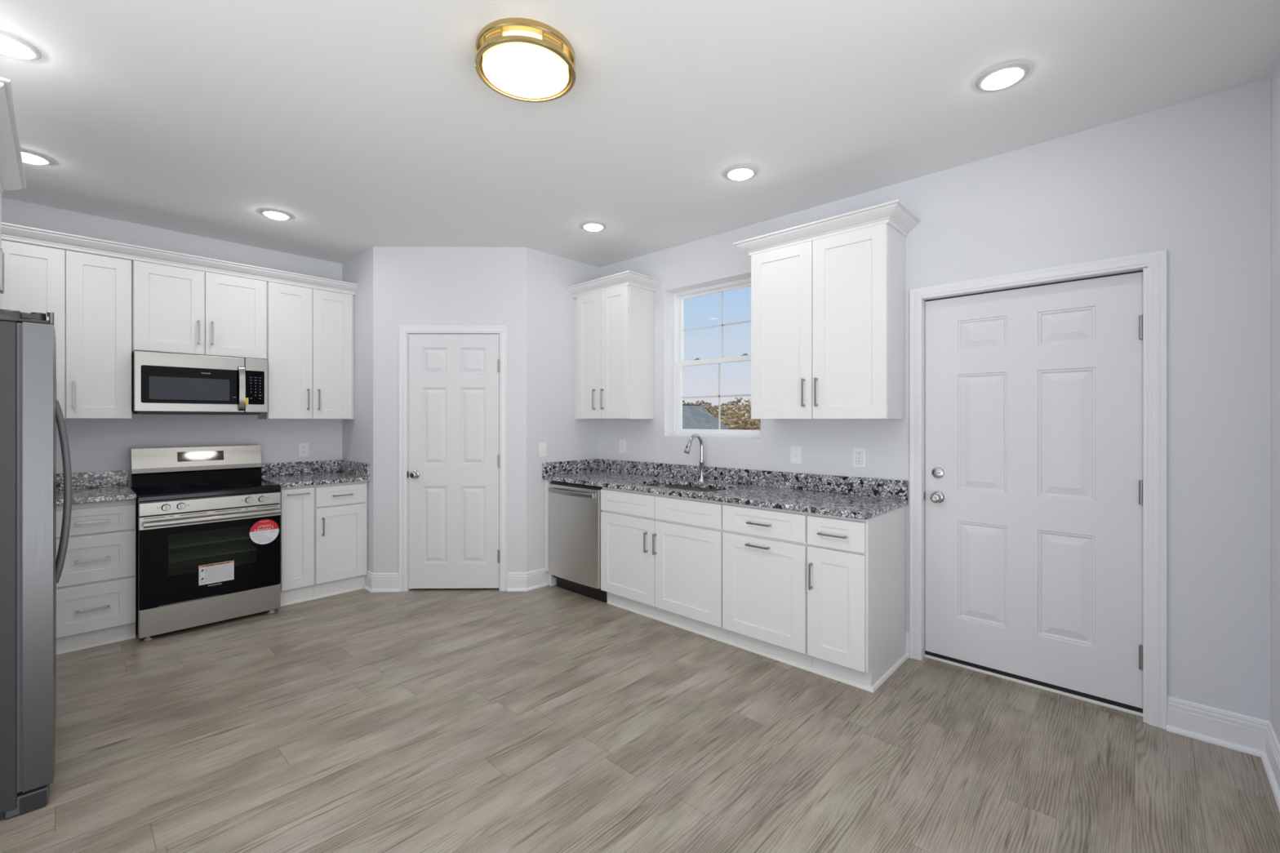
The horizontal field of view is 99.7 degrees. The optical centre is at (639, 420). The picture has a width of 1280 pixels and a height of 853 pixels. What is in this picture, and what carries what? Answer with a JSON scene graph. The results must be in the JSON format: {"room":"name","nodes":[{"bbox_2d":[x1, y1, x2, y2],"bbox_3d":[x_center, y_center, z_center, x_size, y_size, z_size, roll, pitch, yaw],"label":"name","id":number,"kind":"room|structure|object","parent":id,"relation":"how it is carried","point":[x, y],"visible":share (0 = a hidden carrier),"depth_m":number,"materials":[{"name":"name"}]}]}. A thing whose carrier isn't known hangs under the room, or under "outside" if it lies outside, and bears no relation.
{"room":"kitchen","nodes":[
{"label":"kitchen","id":0,"kind":"room"},
{"bbox_2d":[1,197,342,488],"bbox_3d":[-3.103,-0.011,4.569,0.140,2.815,4.386,0,0,43],"label":"wall","id":1,"kind":"structure","parent":0,"point":[95,445],"depth_m":4.07,"materials":[{"name":"white paint"}]},
{"bbox_2d":[1,239,132,418],"bbox_3d":[-3.751,-0.555,3.518,0.344,1.096,0.624,0,0,43],"label":"upper cabinet","id":2,"kind":"object","parent":1,"relation":"attached to","point":[89,295],"visible":0.63,"depth_m":3.48,"materials":[{"name":"white paint"}]},
{"bbox_2d":[56,470,128,490],"bbox_3d":[-4.050,0.414,3.434,0.020,0.110,1.150,0,0,43],"label":"backsplash","id":3,"kind":"structure","parent":1,"relation":"attached to","point":[106,478],"depth_m":3.73,"materials":[{"name":"stone"}]},
{"bbox_2d":[132,260,266,359],"bbox_3d":[-3.274,-0.786,4.028,0.344,0.634,0.768,0,0,43],"label":"upper cabinet","id":4,"kind":"object","parent":1,"relation":"attached to","point":[175,309],"visible":0.92,"depth_m":3.90,"materials":[{"name":"white paint"}]},
{"bbox_2d":[1,222,358,295],"bbox_3d":[-3.323,-1.126,3.720,0.085,0.082,2.564,0,0,43],"label":"crown molding","id":5,"kind":"structure","parent":4,"relation":"attached to","point":[10,232],"depth_m":3.74,"materials":[{"name":"white paint"}]},
{"bbox_2d":[132,350,267,414],"bbox_3d":[-3.242,-0.255,3.992,0.436,0.425,0.755,0,0,43],"label":"microwave","id":6,"kind":"object","parent":4,"relation":"attached to","point":[163,383],"visible":1,"depth_m":3.85,"materials":[{"name":"silver metal"}]},
{"bbox_2d":[260,459,340,476],"bbox_3d":[-2.913,0.414,4.652,0.020,0.110,0.642,0,0,43],"label":"backsplash","id":7,"kind":"structure","parent":1,"relation":"attached to","point":[272,469],"depth_m":4.63,"materials":[{"name":"stone"}]},
{"bbox_2d":[298,442,308,457],"bbox_3d":[-2.910,0.257,4.668,0.008,0.121,0.079,0,0,43],"label":"outlet","id":8,"kind":"object","parent":1,"relation":"attached to","point":[303,446],"visible":1,"depth_m":4.67,"materials":[{"name":"white plastic"}]},
{"bbox_2d":[257,281,354,419],"bbox_3d":[-2.793,-0.555,4.543,0.344,1.096,0.638,0,0,43],"label":"upper cabinet","id":9,"kind":"object","parent":1,"relation":"attached to","point":[310,331],"visible":0.98,"depth_m":4.43,"materials":[{"name":"white paint"}]},
{"bbox_2d":[342,246,373,573],"bbox_3d":[-2.410,-0.011,4.684,0.716,2.815,0.090,0,0,43],"label":"wall","id":10,"kind":"structure","parent":0,"point":[357,433],"depth_m":4.55,"materials":[{"name":"white paint"}]},
{"bbox_2d":[340,459,369,476],"bbox_3d":[-2.467,0.414,4.661,0.620,0.110,0.020,0,0,43],"label":"backsplash","id":11,"kind":"structure","parent":10,"relation":"attached to","point":[360,468],"depth_m":4.62,"materials":[{"name":"stone"}]},
{"bbox_2d":[373,246,526,591],"bbox_3d":[-1.557,-0.011,4.463,1.245,2.815,0.090,0,0,-1],"label":"wall","id":12,"kind":"structure","parent":0,"point":[412,285],"depth_m":4.42,"materials":[{"name":"white paint"}]},
{"bbox_2d":[363,570,399,592],"bbox_3d":[-2.133,1.323,4.411,0.351,0.148,0.093,0,0,16],"label":"baseboard","id":13,"kind":"structure","parent":12,"relation":"attached to","point":[374,582],"depth_m":4.40,"materials":[{"name":"white paint"}]},
{"bbox_2d":[398,324,507,591],"bbox_3d":[-1.524,0.311,4.409,0.883,2.172,0.019,0,0,-1],"label":"door frame","id":14,"kind":"structure","parent":12,"relation":"attached to","point":[403,330],"depth_m":4.40,"materials":[{"name":"white paint"}]},
{"bbox_2d":[407,333,499,591],"bbox_3d":[-1.520,0.344,4.429,0.760,2.107,0.156,0,0,-1],"label":"door","id":15,"kind":"structure","parent":12,"relation":"in","point":[454,456],"depth_m":4.42,"materials":[{"name":"white paint"}]},
{"bbox_2d":[526,247,599,572],"bbox_3d":[-0.688,-0.011,4.757,0.090,2.815,0.816,0,0,43],"label":"wall","id":16,"kind":"structure","parent":0,"point":[550,306],"depth_m":4.60,"materials":[{"name":"white paint"}]},
{"bbox_2d":[506,568,549,591],"bbox_3d":[-0.914,1.323,4.460,0.356,0.148,0.100,0,0,-28],"label":"baseboard","id":17,"kind":"structure","parent":16,"relation":"attached to","point":[536,579],"depth_m":4.42,"materials":[{"name":"white paint"}]},
{"bbox_2d":[538,442,546,457],"bbox_3d":[-0.814,0.249,4.543,0.018,0.121,0.079,0,0,43],"label":"light switch","id":18,"kind":"object","parent":16,"relation":"attached to","point":[542,446],"visible":1,"depth_m":4.54,"materials":[{"name":"white plastic"}]},
{"bbox_2d":[542,458,599,475],"bbox_3d":[-0.593,0.414,4.776,0.020,0.110,0.655,0,0,43],"label":"backsplash","id":19,"kind":"structure","parent":16,"relation":"attached to","point":[583,465],"depth_m":4.74,"materials":[{"name":"stone"}]},
{"bbox_2d":[0,584,1279,852],"bbox_3d":[-0.964,1.457,2.320,6.376,0.120,5.076,0,0,43],"label":"floor","id":20,"kind":"structure","parent":0,"point":[546,719],"depth_m":2.30,"materials":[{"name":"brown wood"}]},
{"bbox_2d":[0,308,71,820],"bbox_3d":[-2.715,0.502,2.001,0.910,1.789,0.837,0,0,43],"label":"fridge","id":21,"kind":"object","parent":20,"relation":"on","point":[31,569],"visible":1,"depth_m":1.92,"materials":[{"name":"grey metal"}]},
{"bbox_2d":[56,499,135,650],"bbox_3d":[-3.560,0.951,3.501,0.646,0.893,0.387,0,0,43],"label":"base cabinet","id":22,"kind":"object","parent":20,"relation":"on","point":[95,588],"visible":0.9,"depth_m":3.32,"materials":[{"name":"white paint"}]},
{"bbox_2d":[56,634,135,654],"bbox_3d":[-3.629,1.387,3.047,0.015,0.020,1.142,0,0,43],"label":"trim","id":23,"kind":"structure","parent":20,"relation":"on","point":[130,637],"depth_m":3.33,"materials":[{"name":"paint"}]},
{"bbox_2d":[130,444,281,640],"bbox_3d":[-3.098,0.798,3.857,0.765,1.198,0.755,0,0,43],"label":"range","id":24,"kind":"object","parent":20,"relation":"on","point":[208,522],"visible":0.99,"depth_m":3.74,"materials":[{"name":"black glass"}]},
{"bbox_2d":[130,479,280,503],"bbox_3d":[-3.084,0.494,3.844,0.604,0.053,0.755,0,0,43],"label":"cooktop","id":25,"kind":"object","parent":24,"relation":"in","point":[206,490],"depth_m":3.73,"materials":[{"name":"grey glass"}]},
{"bbox_2d":[168,525,256,576],"bbox_3d":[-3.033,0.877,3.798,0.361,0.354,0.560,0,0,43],"label":"oven window","id":26,"kind":"structure","parent":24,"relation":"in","point":[187,552],"depth_m":3.87,"materials":[{"name":"black glass"}]},
{"bbox_2d":[200,564,232,583],"bbox_3d":[-2.860,1.037,3.646,0.001,0.096,0.173,0,0,43],"label":"label","id":27,"kind":"object","parent":24,"relation":"attached to","point":[210,573],"depth_m":3.64,"materials":[{"name":"white paper"}]},
{"bbox_2d":[252,532,272,542],"bbox_3d":[-2.683,0.833,3.837,0.001,0.068,0.122,0,0,43],"label":"print","id":28,"kind":"object","parent":24,"relation":"attached to","point":[256,536],"depth_m":3.84,"materials":[{"name":"grey paper"}]},
{"bbox_2d":[278,484,314,603],"bbox_3d":[-2.813,0.951,4.300,0.646,0.893,0.235,0,0,43],"label":"base cabinet","id":29,"kind":"object","parent":20,"relation":"on","point":[297,503],"visible":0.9,"depth_m":4.11,"materials":[{"name":"white paint"}]},
{"bbox_2d":[280,586,363,606],"bbox_3d":[-2.500,1.387,4.258,0.015,0.020,0.597,0,0,43],"label":"trim","id":30,"kind":"structure","parent":20,"relation":"on","point":[360,587],"depth_m":4.24,"materials":[{"name":"paint"}]},
{"bbox_2d":[313,480,367,595],"bbox_3d":[-2.599,0.951,4.530,0.646,0.893,0.392,0,0,43],"label":"base cabinet","id":31,"kind":"object","parent":20,"relation":"on","point":[340,509],"visible":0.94,"depth_m":4.33,"materials":[{"name":"white paint"}]},
{"bbox_2d":[260,459,369,488],"bbox_3d":[-2.686,0.430,4.440,0.642,0.143,0.642,0,0,43],"label":"countertop","id":32,"kind":"structure","parent":31,"relation":"on","point":[288,474],"depth_m":4.53,"materials":[{"name":"stone"}]},
{"bbox_2d":[544,480,556,586],"bbox_3d":[-0.571,0.951,4.766,0.060,0.892,0.624,0,0,43],"label":"cabinet filler","id":33,"kind":"object","parent":20,"relation":"on","point":[552,580],"visible":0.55,"depth_m":4.54,"materials":[{"name":"white paint"}]},
{"bbox_2d":[547,480,607,602],"bbox_3d":[-0.347,0.953,4.481,0.605,0.888,0.664,0,0,43],"label":"dishwasher","id":34,"kind":"object","parent":20,"relation":"on","point":[575,510],"visible":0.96,"depth_m":4.23,"materials":[{"name":"silver metal"}]},
{"bbox_2d":[600,487,728,639],"bbox_3d":[0.306,0.951,3.929,1.100,0.893,0.666,0,0,43],"label":"base cabinet","id":35,"kind":"object","parent":20,"relation":"on","point":[661,555],"visible":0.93,"depth_m":3.66,"materials":[{"name":"white paint"}]},
{"bbox_2d":[542,458,908,519],"bbox_3d":[0.380,0.430,3.866,2.685,0.143,0.657,0,0,43],"label":"countertop","id":36,"kind":"structure","parent":35,"relation":"on","point":[852,497],"depth_m":3.63,"materials":[{"name":"stone"}]},
{"bbox_2d":[647,484,720,491],"bbox_3d":[0.303,0.601,3.885,0.756,0.193,0.406,0,0,43],"label":"sink","id":37,"kind":"object","parent":36,"relation":"in","point":[667,486],"visible":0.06,"depth_m":4.12,"materials":[{"name":"silver metal"}]},
{"bbox_2d":[684,433,713,481],"bbox_3d":[0.437,0.286,4.030,0.124,0.366,0.234,0,0,43],"label":"faucet","id":38,"kind":"object","parent":36,"relation":"on","point":[702,474],"visible":1,"depth_m":4.10,"materials":[{"name":"silver metal"}]},
{"bbox_2d":[722,502,812,666],"bbox_3d":[0.912,0.951,3.364,0.554,0.893,0.666,0,0,43],"label":"base cabinet","id":39,"kind":"object","parent":20,"relation":"on","point":[765,549],"visible":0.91,"depth_m":3.13,"materials":[{"name":"white paint"}]},
{"bbox_2d":[807,505,906,687],"bbox_3d":[1.234,0.951,3.063,0.324,0.893,0.666,0,0,43],"label":"base cabinet","id":40,"kind":"object","parent":20,"relation":"on","point":[857,568],"visible":0.96,"depth_m":2.87,"materials":[{"name":"white paint"}]},
{"bbox_2d":[924,654,1142,717],"bbox_3d":[2.049,1.389,2.876,0.956,0.016,0.072,0,0,43],"label":"threshold","id":41,"kind":"object","parent":20,"relation":"on","point":[1021,682],"visible":0.34,"depth_m":2.80,"materials":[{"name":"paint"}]},
{"bbox_2d":[0,0,1279,267],"bbox_3d":[-0.964,-1.468,2.320,6.376,0.100,5.076,0,0,43],"label":"ceiling","id":42,"kind":"structure","parent":0,"point":[367,123],"depth_m":2.44,"materials":[{"name":"white paint"}]},
{"bbox_2d":[0,30,41,60],"bbox_3d":[-2.389,-1.406,2.030,0.184,0.023,0.184,0,0,43],"label":"recessed light","id":43,"kind":"object","parent":42,"relation":"in","point":[11,46],"visible":1,"depth_m":2.04,"materials":[{"name":"grey plastic"}]},
{"bbox_2d":[20,148,53,164],"bbox_3d":[-3.287,-1.406,2.899,0.184,0.023,0.184,0,0,43],"label":"recessed light","id":44,"kind":"object","parent":42,"relation":"in","point":[29,157],"visible":0.62,"depth_m":2.89,"materials":[{"name":"grey plastic"}]},
{"bbox_2d":[259,208,292,219],"bbox_3d":[-2.504,-1.406,3.715,0.184,0.023,0.184,0,0,43],"label":"recessed light","id":45,"kind":"object","parent":42,"relation":"in","point":[271,213],"visible":1,"depth_m":3.68,"materials":[{"name":"grey plastic"}]},
{"bbox_2d":[475,17,575,102],"bbox_3d":[-0.440,-1.374,2.086,0.381,0.088,0.381,0,0,43],"label":"light","id":46,"kind":"object","parent":42,"relation":"attached to","point":[525,60],"visible":1,"depth_m":2.01,"materials":[{"name":"gold metal"}]},
{"bbox_2d":[482,30,568,97],"bbox_3d":[-0.440,-1.368,2.086,0.326,0.076,0.326,0,0,43],"label":"diffuser","id":47,"kind":"object","parent":46,"relation":"attached to","point":[517,64],"depth_m":2.04,"materials":[{"name":"white glass"}]},
{"bbox_2d":[580,221,605,231],"bbox_3d":[-0.341,-1.406,3.943,0.184,0.023,0.184,0,0,43],"label":"recessed light","id":48,"kind":"object","parent":42,"relation":"in","point":[590,225],"visible":1,"depth_m":3.91,"materials":[{"name":"grey plastic"}]},
{"bbox_2d":[724,164,756,181],"bbox_3d":[0.576,-1.406,3.094,0.184,0.023,0.184,0,0,43],"label":"recessed light","id":49,"kind":"object","parent":42,"relation":"in","point":[743,172],"visible":1,"depth_m":3.06,"materials":[{"name":"grey plastic"}]},
{"bbox_2d":[975,62,1029,91],"bbox_3d":[1.496,-1.406,2.229,0.184,0.023,0.184,0,0,43],"label":"recessed light","id":50,"kind":"object","parent":42,"relation":"in","point":[1004,76],"visible":1,"depth_m":2.20,"materials":[{"name":"grey plastic"}]},
{"bbox_2d":[599,78,1270,721],"bbox_3d":[0.575,-0.011,4.245,5.959,2.815,0.160,0,0,43],"label":"wall","id":51,"kind":"structure","parent":0,"point":[1190,180],"depth_m":2.42,"materials":[{"name":"white paint"}]},
{"bbox_2d":[566,270,662,418],"bbox_3d":[-0.232,-0.588,4.617,0.766,1.158,0.396,0,0,43],"label":"upper cabinet","id":52,"kind":"object","parent":51,"relation":"attached to","point":[614,314],"visible":1,"depth_m":4.49,"materials":[{"name":"white paint"}]},
{"bbox_2d":[619,440,626,453],"bbox_3d":[-0.156,0.238,4.813,0.079,0.121,0.008,0,0,43],"label":"outlet","id":53,"kind":"object","parent":51,"relation":"attached to","point":[622,442],"visible":1,"depth_m":4.80,"materials":[{"name":"white plastic"}]},
{"bbox_2d":[664,271,760,439],"bbox_3d":[0.602,-0.470,4.248,0.909,1.213,0.200,0,0,43],"label":"window","id":54,"kind":"structure","parent":51,"relation":"in","point":[674,298],"depth_m":4.49,"materials":[{"name":"white paint"}]},
{"bbox_2d":[599,458,907,499],"bbox_3d":[0.605,0.414,4.092,2.665,0.110,0.020,0,0,43],"label":"backsplash","id":55,"kind":"structure","parent":51,"relation":"attached to","point":[877,487],"depth_m":3.77,"materials":[{"name":"stone"}]},
{"bbox_2d":[607,600,907,693],"bbox_3d":[0.660,1.387,3.639,1.978,0.020,0.551,0,0,43],"label":"trim","id":56,"kind":"structure","parent":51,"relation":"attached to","point":[904,657],"depth_m":3.14,"materials":[{"name":"paint"}]},
{"bbox_2d":[790,445,801,464],"bbox_3d":[1.060,0.237,3.672,0.082,0.122,0.018,0,0,43],"label":"light switch","id":57,"kind":"object","parent":51,"relation":"attached to","point":[795,451],"visible":1,"depth_m":3.67,"materials":[{"name":"white plastic"}]},
{"bbox_2d":[733,199,920,418],"bbox_3d":[1.126,-0.587,3.350,1.030,1.160,0.396,0,0,43],"label":"upper cabinet","id":58,"kind":"object","parent":51,"relation":"attached to","point":[828,295],"visible":1,"depth_m":3.17,"materials":[{"name":"white paint"}]},
{"bbox_2d":[853,448,866,467],"bbox_3d":[1.375,0.237,3.383,0.081,0.123,0.010,0,0,43],"label":"outlet","id":59,"kind":"object","parent":51,"relation":"attached to","point":[859,454],"visible":1,"depth_m":3.38,"materials":[{"name":"white plastic"}]},
{"bbox_2d":[856,452,862,463],"bbox_3d":[1.374,0.237,3.382,0.037,0.073,0.004,0,0,43],"label":"receptacle","id":60,"kind":"object","parent":59,"relation":"attached to","point":[859,455],"depth_m":3.38,"materials":[{"name":"grey plastic"}]},
{"bbox_2d":[905,631,909,657],"bbox_3d":[1.577,1.323,3.182,0.022,0.148,0.029,0,0,43],"label":"baseboard","id":61,"kind":"structure","parent":51,"relation":"attached to","point":[907,653],"depth_m":3.18,"materials":[{"name":"white paint"}]},
{"bbox_2d":[921,266,1147,723],"bbox_3d":[2.036,0.341,2.863,0.958,2.112,0.178,0,0,43],"label":"door","id":62,"kind":"structure","parent":51,"relation":"in","point":[1034,396],"depth_m":2.81,"materials":[{"name":"white paint"}]},
{"bbox_2d":[909,248,1167,729],"bbox_3d":[1.985,0.313,2.808,1.085,2.168,0.018,0,0,43],"label":"door frame","id":63,"kind":"structure","parent":51,"relation":"attached to","point":[1156,262],"depth_m":2.47,"materials":[{"name":"white paint"}]},
{"bbox_2d":[1270,52,1279,743],"bbox_3d":[2.138,-0.011,1.641,0.120,2.815,1.516,0,0,43],"label":"wall","id":64,"kind":"structure","parent":0,"point":[1275,76],"depth_m":2.15,"materials":[{"name":"white paint"}]},
{"bbox_2d":[1166,696,1279,812],"bbox_3d":[2.083,1.323,1.897,0.308,0.148,1.216,0,0,43],"label":"baseboard","id":65,"kind":"structure","parent":64,"relation":"attached to","point":[1257,737],"depth_m":2.30,"materials":[{"name":"white paint"}]},
{"bbox_3d":[-3.398,-0.010,1.941,3.016,2.815,0.140,0,0,43],"label":"wall","id":66,"kind":"structure","parent":0,"visible":0},
{"bbox_2d":[0,76,26,308],"bbox_3d":[-2.855,-0.811,2.016,1.245,0.712,0.707,0,0,43],"label":"upper cabinet","id":67,"kind":"object","parent":66,"relation":"attached to","point":[12,177],"visible":1,"depth_m":2.26,"materials":[{"name":"white paint"}]},
{"bbox_3d":[-3.972,0.950,3.097,0.594,0.893,0.762,0,0,43],"label":"base cabinet","id":68,"kind":"object","parent":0,"visible":0},
{"bbox_2d":[56,470,136,505],"bbox_3d":[-3.823,0.430,3.222,0.642,0.143,1.150,0,0,43],"label":"countertop","id":69,"kind":"structure","parent":68,"relation":"on","point":[106,486],"depth_m":3.65,"materials":[{"name":"stone"}]},
{"label":"outside","id":70,"kind":"structure","parent":0,"visible":0},
{"bbox_3d":[19.361,3.847,115.992,250.000,0.300,184.000,0,0,43],"label":"ground","id":71,"kind":"structure","parent":70,"visible":0},
{"bbox_2d":[695,400,711,411],"bbox_3d":[10.249,0.107,91.666,5.178,7.200,5.271,0,0,-5],"label":"autumn tree","id":72,"kind":"object","parent":71,"relation":"on","point":[702,402],"visible":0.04,"depth_m":91.78,"materials":[{"name":"brown plant"}]},
{"bbox_2d":[682,404,729,429],"bbox_3d":[-2.733,1.232,41.173,15.000,4.930,18.760,0,0,-7],"label":"house","id":73,"kind":"structure","parent":71,"relation":"on","point":[695,416],"depth_m":36.96,"materials":[{"name":"grey"}]},
{"bbox_2d":[698,401,721,416],"bbox_3d":[10.133,0.425,82.775,5.178,6.561,5.271,0,0,-32],"label":"autumn tree","id":74,"kind":"object","parent":71,"relation":"on","point":[705,403],"visible":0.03,"depth_m":82.19,"materials":[{"name":"brown plant"}]},
{"bbox_2d":[702,406,718,416],"bbox_3d":[6.269,1.081,60.067,5.339,5.246,5.320,0,0,44],"label":"autumn tree","id":75,"kind":"object","parent":71,"relation":"on","point":[711,412],"visible":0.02,"depth_m":59.66,"materials":[{"name":"brown plant"}]},
{"bbox_2d":[705,404,732,423],"bbox_3d":[10.275,0.801,73.698,5.339,5.808,5.320,0,0,-19],"label":"autumn tree","id":76,"kind":"object","parent":71,"relation":"on","point":[713,409],"visible":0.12,"depth_m":73.22,"materials":[{"name":"brown plant"}]},
{"bbox_2d":[720,400,740,425],"bbox_3d":[14.717,0.274,87.729,5.339,6.865,5.320,0,0,-12],"label":"autumn tree","id":77,"kind":"object","parent":71,"relation":"on","point":[722,404],"visible":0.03,"depth_m":87.40,"materials":[{"name":"brown plant"}]},
{"bbox_2d":[713,404,751,428],"bbox_3d":[10.459,0.912,64.442,5.224,5.585,5.435,0,0,35],"label":"autumn tree","id":78,"kind":"object","parent":71,"relation":"on","point":[722,421],"visible":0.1,"depth_m":64.35,"materials":[{"name":"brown plant"}]},
{"bbox_2d":[723,397,751,428],"bbox_3d":[14.696,0.187,78.746,5.339,7.039,5.320,0,0,44],"label":"autumn tree","id":79,"kind":"object","parent":71,"relation":"on","point":[738,401],"visible":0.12,"depth_m":78.66,"materials":[{"name":"brown plant"}]},
{"bbox_2d":[720,404,760,430],"bbox_3d":[10.918,1.026,55.971,5.435,5.355,5.224,0,0,-32],"label":"autumn tree","id":80,"kind":"object","parent":71,"relation":"on","point":[737,411],"visible":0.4,"depth_m":55.50,"materials":[{"name":"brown plant"}]},
{"bbox_2d":[734,398,760,430],"bbox_3d":[14.544,0.393,69.585,5.435,6.626,5.224,0,0,42],"label":"autumn tree","id":81,"kind":"object","parent":71,"relation":"on","point":[745,404],"visible":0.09,"depth_m":69.37,"materials":[{"name":"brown plant"}]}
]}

